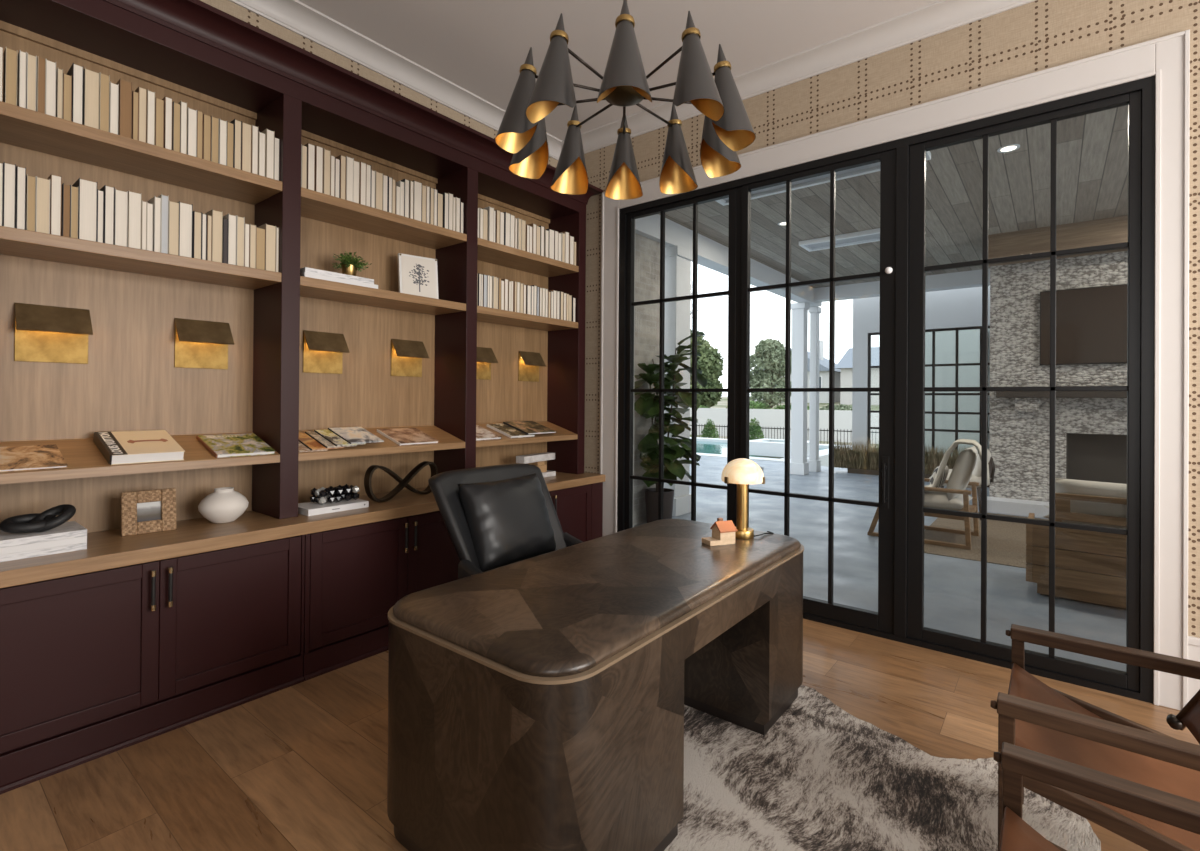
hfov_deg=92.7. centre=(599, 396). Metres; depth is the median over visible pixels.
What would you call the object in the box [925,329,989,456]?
window
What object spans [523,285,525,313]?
book
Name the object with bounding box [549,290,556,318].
book
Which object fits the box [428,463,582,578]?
desk chair
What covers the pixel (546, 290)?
book
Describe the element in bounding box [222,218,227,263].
book
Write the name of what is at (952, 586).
floor
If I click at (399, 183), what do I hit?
book
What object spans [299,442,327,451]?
magazine
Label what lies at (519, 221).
book
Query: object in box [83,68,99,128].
book
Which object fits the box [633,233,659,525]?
brick wall
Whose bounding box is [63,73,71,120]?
book
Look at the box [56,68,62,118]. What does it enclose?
book
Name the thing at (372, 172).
book
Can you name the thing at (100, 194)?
book
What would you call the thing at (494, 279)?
book
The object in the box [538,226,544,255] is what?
book
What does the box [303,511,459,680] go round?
base cabinet
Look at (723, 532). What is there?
house
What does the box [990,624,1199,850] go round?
armchair
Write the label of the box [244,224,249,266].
book
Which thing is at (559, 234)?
book
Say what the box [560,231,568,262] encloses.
book
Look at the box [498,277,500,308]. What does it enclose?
book
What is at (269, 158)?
book
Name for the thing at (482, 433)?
book
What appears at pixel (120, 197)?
book
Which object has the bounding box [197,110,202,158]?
book
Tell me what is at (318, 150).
book
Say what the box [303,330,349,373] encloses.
wall sconce
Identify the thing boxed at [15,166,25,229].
book
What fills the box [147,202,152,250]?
book
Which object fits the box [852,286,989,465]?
exterior wall
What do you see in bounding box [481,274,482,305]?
book
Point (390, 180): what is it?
book
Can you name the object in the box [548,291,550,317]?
book
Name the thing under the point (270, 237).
book
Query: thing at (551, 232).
book
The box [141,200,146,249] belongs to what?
book
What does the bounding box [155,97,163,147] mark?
book
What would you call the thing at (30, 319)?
hood
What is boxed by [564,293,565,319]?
book
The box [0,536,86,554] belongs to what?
book
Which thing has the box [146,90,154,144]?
book
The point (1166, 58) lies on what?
trim
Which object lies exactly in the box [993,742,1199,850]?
armchair
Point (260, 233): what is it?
book
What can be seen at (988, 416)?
curtain
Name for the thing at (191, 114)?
book
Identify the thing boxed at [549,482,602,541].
base cabinet
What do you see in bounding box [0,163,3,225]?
book
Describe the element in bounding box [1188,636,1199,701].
baseboard
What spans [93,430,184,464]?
book
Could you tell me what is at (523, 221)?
book
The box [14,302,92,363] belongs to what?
wall sconce
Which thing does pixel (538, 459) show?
sculpture
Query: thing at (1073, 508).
seat cushion
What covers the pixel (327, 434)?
magazine
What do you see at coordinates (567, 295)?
book
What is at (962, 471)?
cushion
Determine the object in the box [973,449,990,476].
cushion
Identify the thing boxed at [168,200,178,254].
book
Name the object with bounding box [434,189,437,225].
book
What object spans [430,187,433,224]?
book
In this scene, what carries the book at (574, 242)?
on the bookcase
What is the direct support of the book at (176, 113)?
on the bookcase
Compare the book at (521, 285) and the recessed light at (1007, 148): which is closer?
the book at (521, 285)
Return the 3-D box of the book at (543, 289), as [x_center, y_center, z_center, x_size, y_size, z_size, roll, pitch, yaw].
[-0.534,-0.774,4.763,0.183,0.241,0.032,0,0,38]
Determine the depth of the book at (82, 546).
2.35 m
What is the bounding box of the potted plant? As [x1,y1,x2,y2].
[332,251,371,275]
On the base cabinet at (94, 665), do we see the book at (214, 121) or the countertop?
the countertop
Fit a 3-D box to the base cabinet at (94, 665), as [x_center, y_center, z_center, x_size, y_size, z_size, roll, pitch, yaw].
[-2.185,1.107,2.645,0.591,0.776,1.365,0,0,38]
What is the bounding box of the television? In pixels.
[1040,284,1126,364]
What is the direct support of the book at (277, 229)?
on the bookcase
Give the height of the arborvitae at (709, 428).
1.612 m
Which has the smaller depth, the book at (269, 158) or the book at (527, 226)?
the book at (269, 158)
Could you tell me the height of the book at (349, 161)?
0.269 m
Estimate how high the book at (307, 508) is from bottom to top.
0.036 m
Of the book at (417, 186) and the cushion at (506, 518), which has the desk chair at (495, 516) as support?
the cushion at (506, 518)
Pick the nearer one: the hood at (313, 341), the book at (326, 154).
the book at (326, 154)
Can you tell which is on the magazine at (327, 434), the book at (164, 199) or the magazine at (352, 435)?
the magazine at (352, 435)
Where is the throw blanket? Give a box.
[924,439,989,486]
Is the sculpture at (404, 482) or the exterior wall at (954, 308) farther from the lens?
the exterior wall at (954, 308)
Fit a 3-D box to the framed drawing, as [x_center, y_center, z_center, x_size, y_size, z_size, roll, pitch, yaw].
[-1.259,-0.818,3.966,0.270,0.313,0.071,1,0,-38]
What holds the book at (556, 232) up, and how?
on the bookcase
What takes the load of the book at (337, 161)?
on the bookcase
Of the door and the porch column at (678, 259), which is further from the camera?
the porch column at (678, 259)
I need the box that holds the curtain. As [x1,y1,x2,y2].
[979,330,989,447]
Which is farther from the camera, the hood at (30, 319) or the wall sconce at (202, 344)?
the wall sconce at (202, 344)
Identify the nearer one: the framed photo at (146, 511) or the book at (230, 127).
the framed photo at (146, 511)
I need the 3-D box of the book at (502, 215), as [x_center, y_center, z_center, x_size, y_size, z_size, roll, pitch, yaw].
[-0.806,-1.277,4.403,0.162,0.257,0.042,0,0,38]
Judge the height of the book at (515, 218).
0.249 m
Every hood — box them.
[14,302,92,334]
[175,318,233,344]
[303,330,349,352]
[391,339,428,357]
[477,347,497,362]
[519,351,545,366]
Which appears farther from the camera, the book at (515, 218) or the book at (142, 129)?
the book at (515, 218)
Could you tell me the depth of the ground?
47.10 m
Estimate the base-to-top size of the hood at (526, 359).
0.126 m
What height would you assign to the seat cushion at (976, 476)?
0.200 m
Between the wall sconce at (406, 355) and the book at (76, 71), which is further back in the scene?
the wall sconce at (406, 355)
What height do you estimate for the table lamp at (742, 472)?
0.408 m
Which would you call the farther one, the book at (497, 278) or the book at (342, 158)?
the book at (497, 278)
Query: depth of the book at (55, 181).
2.41 m
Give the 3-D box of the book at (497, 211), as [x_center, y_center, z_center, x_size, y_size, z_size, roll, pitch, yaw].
[-0.832,-1.279,4.370,0.168,0.259,0.034,0,0,38]
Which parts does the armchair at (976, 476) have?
leg, frame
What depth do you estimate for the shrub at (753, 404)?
33.24 m
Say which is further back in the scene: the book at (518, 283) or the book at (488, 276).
the book at (518, 283)
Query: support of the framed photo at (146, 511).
on the countertop
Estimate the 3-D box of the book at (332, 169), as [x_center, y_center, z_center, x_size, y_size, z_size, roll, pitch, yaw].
[-1.612,-1.281,3.376,0.148,0.245,0.025,0,0,38]
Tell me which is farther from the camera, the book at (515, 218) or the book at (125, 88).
the book at (515, 218)
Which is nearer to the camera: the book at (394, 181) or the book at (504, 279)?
the book at (394, 181)
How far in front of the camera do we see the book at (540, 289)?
4.68 m
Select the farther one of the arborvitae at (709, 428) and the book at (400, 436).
the arborvitae at (709, 428)
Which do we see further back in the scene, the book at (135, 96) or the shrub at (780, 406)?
the shrub at (780, 406)
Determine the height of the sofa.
0.927 m
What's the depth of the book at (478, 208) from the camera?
4.18 m
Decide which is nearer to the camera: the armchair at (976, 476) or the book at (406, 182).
the book at (406, 182)
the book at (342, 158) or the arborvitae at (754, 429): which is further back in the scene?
the arborvitae at (754, 429)
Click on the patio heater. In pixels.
(872, 235)
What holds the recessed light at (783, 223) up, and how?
in the ceiling at (1092, 149)
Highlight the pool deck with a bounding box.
[701,456,784,462]
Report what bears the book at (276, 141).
on the bookcase
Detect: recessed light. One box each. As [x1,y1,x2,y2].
[778,221,785,225]
[997,144,1019,152]
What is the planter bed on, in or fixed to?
on the floor at (952, 586)
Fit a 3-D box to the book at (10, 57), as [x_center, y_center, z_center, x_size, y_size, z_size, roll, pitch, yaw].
[-2.438,-1.286,2.359,0.167,0.235,0.033,0,0,38]
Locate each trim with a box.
[229,0,561,159]
[561,0,1036,153]
[600,30,1189,709]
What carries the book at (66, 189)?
on the bookcase
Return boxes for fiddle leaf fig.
[634,332,706,522]
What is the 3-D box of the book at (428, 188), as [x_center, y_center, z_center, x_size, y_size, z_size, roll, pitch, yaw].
[-1.218,-1.284,3.893,0.166,0.261,0.023,0,0,38]
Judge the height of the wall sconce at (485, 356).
0.260 m
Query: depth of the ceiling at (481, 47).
3.66 m
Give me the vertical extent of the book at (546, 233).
0.233 m
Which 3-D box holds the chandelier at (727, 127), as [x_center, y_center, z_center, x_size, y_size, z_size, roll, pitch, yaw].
[0.111,-1.701,2.545,1.086,1.277,1.132,0,0,2]
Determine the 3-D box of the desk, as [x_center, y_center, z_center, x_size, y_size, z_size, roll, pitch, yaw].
[0.149,1.114,2.491,0.893,0.781,1.963,0,0,38]
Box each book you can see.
[0,47,3,101]
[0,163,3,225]
[0,444,67,471]
[0,521,86,547]
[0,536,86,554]
[0,543,86,561]
[3,47,17,105]
[3,162,15,227]
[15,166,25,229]
[17,50,26,107]
[25,174,35,230]
[26,53,36,110]
[35,176,49,233]
[36,57,45,113]
[45,59,55,116]
[47,174,61,235]
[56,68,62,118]
[61,183,70,236]
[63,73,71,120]
[66,63,83,124]
[70,185,77,238]
[72,178,96,241]
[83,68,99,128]
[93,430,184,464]
[97,189,103,242]
[99,72,109,131]
[99,185,114,244]
[109,81,118,134]
[114,189,127,246]
[116,78,131,138]
[127,191,141,248]
[132,90,138,139]
[134,86,146,142]
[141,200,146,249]
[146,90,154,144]
[147,196,160,251]
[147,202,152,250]
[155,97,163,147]
[157,194,168,253]
[162,96,172,149]
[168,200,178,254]
[172,101,180,151]
[178,101,186,153]
[179,201,192,257]
[187,107,196,156]
[192,211,201,258]
[196,433,274,457]
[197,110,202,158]
[202,213,206,259]
[203,114,210,160]
[205,209,222,262]
[206,214,211,260]
[211,116,218,162]
[218,119,226,165]
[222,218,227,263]
[223,214,236,264]
[227,121,233,167]
[230,119,241,169]
[236,216,244,265]
[241,121,251,172]
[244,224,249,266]
[250,224,255,267]
[251,124,257,174]
[256,227,265,269]
[257,224,275,271]
[258,131,265,176]
[261,129,274,178]
[274,137,279,180]
[276,227,278,271]
[298,498,368,515]
[300,267,373,283]
[300,272,377,288]
[301,144,301,186]
[302,145,306,188]
[303,143,314,190]
[315,145,322,192]
[323,148,330,194]
[330,156,334,196]
[335,155,345,199]
[335,158,339,197]
[346,156,353,201]
[353,161,359,202]
[359,161,366,204]
[366,165,370,206]
[371,170,374,207]
[375,171,382,209]
[377,428,437,445]
[383,175,387,211]
[388,177,392,212]
[392,180,395,213]
[396,180,403,215]
[396,185,400,214]
[401,179,409,217]
[409,180,413,218]
[412,180,421,220]
[422,185,426,222]
[426,186,429,223]
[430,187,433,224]
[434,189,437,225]
[437,193,442,226]
[441,192,448,228]
[447,193,452,229]
[453,196,455,230]
[454,197,459,231]
[460,202,463,232]
[476,425,500,440]
[477,273,477,305]
[478,208,479,237]
[478,273,480,305]
[479,208,483,238]
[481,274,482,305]
[482,208,487,239]
[483,206,493,241]
[483,274,486,306]
[487,275,489,306]
[487,423,534,437]
[489,276,491,307]
[492,276,496,308]
[494,210,495,242]
[494,210,499,243]
[496,278,497,308]
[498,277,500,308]
[500,211,504,244]
[501,278,507,310]
[501,281,503,309]
[503,212,510,246]
[503,421,556,434]
[508,281,510,310]
[510,215,514,247]
[510,280,513,310]
[513,281,516,311]
[515,218,516,248]
[517,218,521,249]
[517,282,519,312]
[520,283,523,312]
[522,220,525,250]
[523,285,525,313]
[526,224,529,251]
[526,285,530,313]
[528,223,536,253]
[530,226,532,252]
[531,285,533,314]
[532,285,536,314]
[536,226,540,254]
[537,286,538,315]
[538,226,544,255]
[539,287,541,315]
[542,288,544,316]
[544,230,548,257]
[545,228,554,258]
[545,289,547,316]
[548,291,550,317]
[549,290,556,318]
[549,291,553,317]
[554,231,558,259]
[557,291,559,318]
[558,232,561,260]
[559,291,563,319]
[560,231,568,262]
[560,233,564,261]
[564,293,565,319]
[566,293,568,320]
[569,235,573,264]
[569,295,571,320]
[572,297,575,321]
[574,242,575,264]
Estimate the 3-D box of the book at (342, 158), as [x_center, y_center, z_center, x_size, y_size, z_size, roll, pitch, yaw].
[-1.585,-1.291,3.433,0.178,0.266,0.031,0,0,38]
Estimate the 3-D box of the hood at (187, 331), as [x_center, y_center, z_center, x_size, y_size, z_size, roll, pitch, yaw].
[-2.126,-0.350,3.081,0.089,0.126,0.252,0,0,38]
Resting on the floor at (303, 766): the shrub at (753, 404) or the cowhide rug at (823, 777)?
the cowhide rug at (823, 777)
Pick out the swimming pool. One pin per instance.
(712, 447)
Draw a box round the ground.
[690,397,878,449]
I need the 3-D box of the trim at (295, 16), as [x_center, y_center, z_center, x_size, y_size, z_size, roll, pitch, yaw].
[-2.177,-2.293,3.013,0.130,0.120,5.980,0,0,38]
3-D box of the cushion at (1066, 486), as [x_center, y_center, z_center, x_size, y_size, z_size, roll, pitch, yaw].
[4.214,0.806,4.028,1.660,0.333,0.193,0,0,38]
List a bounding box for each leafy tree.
[690,329,723,407]
[750,338,791,407]
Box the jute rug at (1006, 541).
[924,512,1096,567]
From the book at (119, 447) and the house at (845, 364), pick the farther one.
the house at (845, 364)
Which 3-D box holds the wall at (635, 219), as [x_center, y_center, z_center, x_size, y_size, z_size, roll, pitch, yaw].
[2.848,-0.357,3.105,8.400,3.820,0.040,0,0,38]
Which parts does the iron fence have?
rail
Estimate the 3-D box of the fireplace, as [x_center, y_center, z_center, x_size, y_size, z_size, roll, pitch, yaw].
[7.149,-0.125,7.063,3.980,3.450,0.950,0,0,38]
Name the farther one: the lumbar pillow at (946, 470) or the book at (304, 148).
the lumbar pillow at (946, 470)
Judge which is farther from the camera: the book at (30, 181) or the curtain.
the curtain
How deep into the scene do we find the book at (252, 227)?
3.00 m
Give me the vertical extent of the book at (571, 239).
0.254 m
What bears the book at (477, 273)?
on the bookcase
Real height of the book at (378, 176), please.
0.239 m
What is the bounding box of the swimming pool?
[690,437,851,466]
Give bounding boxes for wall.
[200,0,557,167]
[584,0,1199,637]
[633,219,635,509]
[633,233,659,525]
[690,408,878,443]
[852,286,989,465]
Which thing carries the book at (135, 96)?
on the bookcase
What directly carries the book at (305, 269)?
on the book at (304, 274)
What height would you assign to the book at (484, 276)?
0.244 m
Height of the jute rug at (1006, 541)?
0.006 m
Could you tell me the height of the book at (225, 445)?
0.099 m
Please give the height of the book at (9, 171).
0.262 m
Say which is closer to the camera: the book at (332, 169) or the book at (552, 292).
the book at (332, 169)
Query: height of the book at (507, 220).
0.265 m
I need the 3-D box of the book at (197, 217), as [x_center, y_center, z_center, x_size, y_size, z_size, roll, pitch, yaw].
[-2.031,-0.789,2.852,0.159,0.235,0.032,0,0,38]
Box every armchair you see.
[867,446,978,549]
[930,449,994,519]
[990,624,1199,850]
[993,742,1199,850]
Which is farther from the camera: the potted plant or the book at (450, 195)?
the book at (450, 195)
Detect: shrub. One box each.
[726,401,770,408]
[774,404,809,409]
[819,404,851,410]
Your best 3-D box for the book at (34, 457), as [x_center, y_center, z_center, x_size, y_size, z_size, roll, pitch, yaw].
[-2.436,0.258,2.401,0.263,0.085,0.263,0,0,38]
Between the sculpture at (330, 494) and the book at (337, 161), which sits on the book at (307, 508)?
the sculpture at (330, 494)
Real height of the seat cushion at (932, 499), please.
0.170 m
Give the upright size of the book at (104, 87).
0.262 m
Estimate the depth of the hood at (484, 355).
4.60 m
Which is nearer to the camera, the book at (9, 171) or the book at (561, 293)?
the book at (9, 171)
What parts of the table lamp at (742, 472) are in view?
stem, lamp shade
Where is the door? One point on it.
(899, 617)
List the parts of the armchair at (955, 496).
leg, foot rail, armrest, seat frame, foot rail, armrest, leg, leg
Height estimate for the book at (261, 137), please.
0.240 m
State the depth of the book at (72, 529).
2.37 m
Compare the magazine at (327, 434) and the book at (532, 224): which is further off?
the book at (532, 224)
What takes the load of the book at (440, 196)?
on the bookcase
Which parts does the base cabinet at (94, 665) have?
door, handle post, handle post, handle post, door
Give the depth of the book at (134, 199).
2.61 m
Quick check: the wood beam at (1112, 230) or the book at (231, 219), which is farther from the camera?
the wood beam at (1112, 230)
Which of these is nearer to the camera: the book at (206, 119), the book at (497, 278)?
the book at (206, 119)
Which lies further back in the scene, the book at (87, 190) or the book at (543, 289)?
the book at (543, 289)
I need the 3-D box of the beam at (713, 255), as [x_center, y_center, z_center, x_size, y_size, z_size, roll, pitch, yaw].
[5.904,-2.084,5.918,10.120,0.300,8.220,0,0,38]
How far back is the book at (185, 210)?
2.77 m
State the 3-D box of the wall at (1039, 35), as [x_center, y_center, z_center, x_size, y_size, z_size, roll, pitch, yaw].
[2.284,-0.395,3.400,6.650,3.850,0.200,0,0,38]
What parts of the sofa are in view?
panel, rail, panel, rail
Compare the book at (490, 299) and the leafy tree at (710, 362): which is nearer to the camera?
the book at (490, 299)
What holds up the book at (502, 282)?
on the bookcase
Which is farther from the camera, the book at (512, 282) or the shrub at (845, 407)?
the shrub at (845, 407)
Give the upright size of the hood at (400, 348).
0.126 m
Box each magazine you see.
[299,433,343,449]
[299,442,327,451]
[305,431,355,447]
[314,429,365,445]
[328,427,383,443]
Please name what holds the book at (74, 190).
on the bookcase
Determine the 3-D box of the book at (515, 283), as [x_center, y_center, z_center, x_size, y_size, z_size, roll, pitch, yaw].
[-0.713,-0.778,4.505,0.146,0.244,0.023,0,0,38]
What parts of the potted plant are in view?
pot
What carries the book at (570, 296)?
on the bookcase
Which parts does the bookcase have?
shelf, shelf, panel rail, crown molding, shelf, shelf, shelf, shelf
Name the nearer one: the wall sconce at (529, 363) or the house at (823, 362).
the wall sconce at (529, 363)
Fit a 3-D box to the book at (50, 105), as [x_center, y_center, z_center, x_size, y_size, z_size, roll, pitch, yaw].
[-2.364,-1.288,2.447,0.169,0.240,0.030,0,0,38]
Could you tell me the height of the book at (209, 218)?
0.232 m
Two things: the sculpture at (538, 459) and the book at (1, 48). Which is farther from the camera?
the sculpture at (538, 459)
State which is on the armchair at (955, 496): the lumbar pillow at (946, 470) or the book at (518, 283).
the lumbar pillow at (946, 470)
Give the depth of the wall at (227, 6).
3.75 m
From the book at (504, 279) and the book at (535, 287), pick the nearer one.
the book at (504, 279)
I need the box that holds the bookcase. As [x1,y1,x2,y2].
[0,0,602,532]
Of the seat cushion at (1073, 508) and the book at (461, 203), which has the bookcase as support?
the book at (461, 203)
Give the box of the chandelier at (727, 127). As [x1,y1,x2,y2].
[495,0,755,199]
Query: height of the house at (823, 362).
6.600 m
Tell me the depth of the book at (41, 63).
2.37 m
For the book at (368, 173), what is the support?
on the bookcase
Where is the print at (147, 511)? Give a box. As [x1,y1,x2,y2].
[137,501,160,521]
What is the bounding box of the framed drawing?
[397,253,438,298]
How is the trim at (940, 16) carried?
attached to the wall at (1039, 35)
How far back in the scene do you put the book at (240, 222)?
2.95 m
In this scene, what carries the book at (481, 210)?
on the bookcase
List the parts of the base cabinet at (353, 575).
door, door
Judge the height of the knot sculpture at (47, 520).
0.100 m
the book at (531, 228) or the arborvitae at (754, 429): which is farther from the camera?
the arborvitae at (754, 429)
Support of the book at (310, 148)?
on the bookcase
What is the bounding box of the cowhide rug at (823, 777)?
[664,685,1100,850]
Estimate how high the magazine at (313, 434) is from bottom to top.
0.084 m
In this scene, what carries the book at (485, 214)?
on the bookcase
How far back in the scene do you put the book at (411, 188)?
3.74 m
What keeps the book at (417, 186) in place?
on the bookcase
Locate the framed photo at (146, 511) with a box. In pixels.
[121,488,176,535]
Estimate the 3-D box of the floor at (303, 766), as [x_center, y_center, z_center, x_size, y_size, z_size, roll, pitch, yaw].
[0.349,1.567,0.971,7.050,0.120,6.380,0,0,38]
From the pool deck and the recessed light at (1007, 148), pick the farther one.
the pool deck
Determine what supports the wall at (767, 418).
on the ground
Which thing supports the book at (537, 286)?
on the bookcase
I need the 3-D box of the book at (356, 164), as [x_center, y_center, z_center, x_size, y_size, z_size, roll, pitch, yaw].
[-1.537,-1.289,3.502,0.180,0.263,0.039,0,0,38]
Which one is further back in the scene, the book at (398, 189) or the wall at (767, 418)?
the wall at (767, 418)
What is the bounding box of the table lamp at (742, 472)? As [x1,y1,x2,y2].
[721,458,773,538]
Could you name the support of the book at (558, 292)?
on the bookcase
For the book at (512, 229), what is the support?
on the bookcase
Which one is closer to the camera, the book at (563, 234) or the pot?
the book at (563, 234)
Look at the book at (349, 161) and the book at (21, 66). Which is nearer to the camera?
the book at (21, 66)
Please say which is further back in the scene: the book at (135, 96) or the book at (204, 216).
the book at (204, 216)
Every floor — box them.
[0,619,1199,850]
[633,457,1125,671]
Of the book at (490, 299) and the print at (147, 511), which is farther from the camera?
the book at (490, 299)
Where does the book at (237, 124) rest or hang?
on the bookcase
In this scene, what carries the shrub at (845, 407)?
on the ground
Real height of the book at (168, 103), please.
0.257 m
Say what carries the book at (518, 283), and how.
on the bookcase
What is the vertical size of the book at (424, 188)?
0.256 m
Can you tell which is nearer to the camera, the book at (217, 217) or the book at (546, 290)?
the book at (217, 217)
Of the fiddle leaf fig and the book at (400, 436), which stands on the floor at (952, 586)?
the fiddle leaf fig
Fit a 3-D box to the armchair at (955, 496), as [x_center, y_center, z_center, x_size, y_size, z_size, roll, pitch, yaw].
[3.654,1.055,6.454,0.990,1.018,0.840,0,0,38]
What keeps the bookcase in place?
on the countertop
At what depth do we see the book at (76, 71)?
2.46 m
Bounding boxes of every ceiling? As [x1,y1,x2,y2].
[298,0,939,139]
[659,105,1127,287]
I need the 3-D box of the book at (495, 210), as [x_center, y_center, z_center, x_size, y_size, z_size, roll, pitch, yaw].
[-0.853,-1.275,4.346,0.162,0.251,0.020,0,0,38]
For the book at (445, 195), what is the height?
0.255 m
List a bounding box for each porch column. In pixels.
[664,245,692,516]
[790,302,809,474]
[807,306,821,471]
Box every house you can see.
[702,518,736,545]
[752,340,840,402]
[835,347,878,404]
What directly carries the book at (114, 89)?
on the bookcase
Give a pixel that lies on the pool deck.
(701, 456)
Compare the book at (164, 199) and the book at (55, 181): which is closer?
the book at (55, 181)
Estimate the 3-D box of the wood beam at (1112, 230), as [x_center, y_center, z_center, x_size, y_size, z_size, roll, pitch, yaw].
[7.301,-2.036,6.578,4.750,0.370,0.350,0,0,38]
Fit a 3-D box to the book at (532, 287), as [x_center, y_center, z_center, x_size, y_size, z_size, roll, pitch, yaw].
[-0.606,-0.773,4.655,0.166,0.238,0.029,0,0,38]
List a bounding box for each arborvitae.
[701,419,718,437]
[749,417,763,439]
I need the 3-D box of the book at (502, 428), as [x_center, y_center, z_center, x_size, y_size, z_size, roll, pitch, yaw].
[-0.714,0.271,4.593,0.294,0.101,0.258,0,0,38]
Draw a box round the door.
[617,76,1154,703]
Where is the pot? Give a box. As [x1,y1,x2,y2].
[645,488,673,522]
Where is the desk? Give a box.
[387,519,803,850]
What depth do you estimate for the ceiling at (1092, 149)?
6.62 m
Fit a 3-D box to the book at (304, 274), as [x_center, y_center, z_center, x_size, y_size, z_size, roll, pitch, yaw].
[-1.609,-0.680,3.450,0.246,0.028,0.445,0,0,38]
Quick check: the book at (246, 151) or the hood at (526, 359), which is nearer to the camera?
the book at (246, 151)
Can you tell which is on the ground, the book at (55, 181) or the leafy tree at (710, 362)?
the leafy tree at (710, 362)
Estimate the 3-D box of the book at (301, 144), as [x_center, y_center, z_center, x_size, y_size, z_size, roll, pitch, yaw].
[-1.727,-1.284,3.234,0.152,0.248,0.013,0,0,38]
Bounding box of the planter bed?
[834,440,988,477]
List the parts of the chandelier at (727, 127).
lamp shade, lamp shade, lamp shade, arm, lamp shade, arm, arm, arm, lamp shade, lamp shade, arm, arm, arm, arm, lamp shade, arm, lamp shade, lamp shade, lamp shade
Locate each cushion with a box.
[457,473,555,571]
[924,491,972,509]
[930,469,980,487]
[946,446,977,499]
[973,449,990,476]
[1043,505,1126,528]
[1055,478,1126,517]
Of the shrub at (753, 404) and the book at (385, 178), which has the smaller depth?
the book at (385, 178)
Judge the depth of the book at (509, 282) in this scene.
4.41 m
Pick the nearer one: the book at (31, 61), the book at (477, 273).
the book at (31, 61)
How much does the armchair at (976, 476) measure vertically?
0.877 m
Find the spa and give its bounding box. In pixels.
[749,438,808,457]
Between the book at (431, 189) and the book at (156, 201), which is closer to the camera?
the book at (156, 201)
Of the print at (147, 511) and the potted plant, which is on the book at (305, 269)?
the potted plant
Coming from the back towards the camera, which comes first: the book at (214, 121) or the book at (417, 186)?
the book at (417, 186)
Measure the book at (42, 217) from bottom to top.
0.235 m
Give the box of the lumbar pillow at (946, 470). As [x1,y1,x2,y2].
[929,464,948,487]
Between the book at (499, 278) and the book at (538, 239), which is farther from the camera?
the book at (538, 239)
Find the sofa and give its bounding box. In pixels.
[1026,478,1126,609]
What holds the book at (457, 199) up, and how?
on the bookcase
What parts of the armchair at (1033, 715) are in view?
knob, leg, leg, rail, armrest, armrest, rail, pivot knob, post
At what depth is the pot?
6.82 m
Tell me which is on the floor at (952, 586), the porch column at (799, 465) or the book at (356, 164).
the porch column at (799, 465)
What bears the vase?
on the countertop
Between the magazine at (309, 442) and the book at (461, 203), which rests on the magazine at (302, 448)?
the magazine at (309, 442)
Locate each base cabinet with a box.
[0,535,304,793]
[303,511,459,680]
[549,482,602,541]
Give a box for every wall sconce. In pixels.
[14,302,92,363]
[174,318,233,368]
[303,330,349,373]
[391,339,428,376]
[477,347,497,379]
[518,351,545,381]
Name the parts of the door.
sash, sash, handle, sash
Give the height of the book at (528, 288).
0.235 m
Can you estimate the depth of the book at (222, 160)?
2.89 m
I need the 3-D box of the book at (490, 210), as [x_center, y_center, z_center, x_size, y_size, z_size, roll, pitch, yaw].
[-0.870,-1.281,4.314,0.162,0.263,0.043,0,0,38]
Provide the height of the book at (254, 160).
0.263 m
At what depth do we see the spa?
15.48 m
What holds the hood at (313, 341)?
attached to the wall sconce at (322, 351)
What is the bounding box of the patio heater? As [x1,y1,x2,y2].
[799,228,879,251]
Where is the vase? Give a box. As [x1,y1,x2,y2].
[198,487,248,523]
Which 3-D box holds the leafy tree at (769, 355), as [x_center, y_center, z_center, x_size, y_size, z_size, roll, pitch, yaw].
[10.800,-1.502,36.748,3.986,4.484,3.128,0,0,38]
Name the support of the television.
attached to the fireplace
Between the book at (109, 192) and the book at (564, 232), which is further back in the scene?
the book at (564, 232)
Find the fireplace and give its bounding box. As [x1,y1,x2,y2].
[987,251,1127,517]
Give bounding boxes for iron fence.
[690,424,878,444]
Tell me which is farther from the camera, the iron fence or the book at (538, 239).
the iron fence
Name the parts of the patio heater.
heating panel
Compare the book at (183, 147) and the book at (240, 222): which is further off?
the book at (240, 222)
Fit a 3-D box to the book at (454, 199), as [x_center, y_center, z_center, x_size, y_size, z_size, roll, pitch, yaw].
[-1.085,-1.276,4.061,0.168,0.248,0.022,0,0,38]
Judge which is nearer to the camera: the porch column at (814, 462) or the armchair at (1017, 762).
the armchair at (1017, 762)
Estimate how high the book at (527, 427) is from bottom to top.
0.095 m
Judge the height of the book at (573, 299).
0.216 m
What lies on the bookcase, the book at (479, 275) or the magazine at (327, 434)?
the book at (479, 275)
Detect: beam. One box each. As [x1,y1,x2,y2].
[635,214,989,306]
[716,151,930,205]
[988,215,1127,266]
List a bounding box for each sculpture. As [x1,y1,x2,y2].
[0,504,75,532]
[310,484,359,504]
[364,461,437,501]
[516,452,555,476]
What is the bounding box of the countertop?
[0,472,604,587]
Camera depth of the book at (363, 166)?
3.47 m
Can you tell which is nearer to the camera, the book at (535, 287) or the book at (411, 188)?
the book at (411, 188)

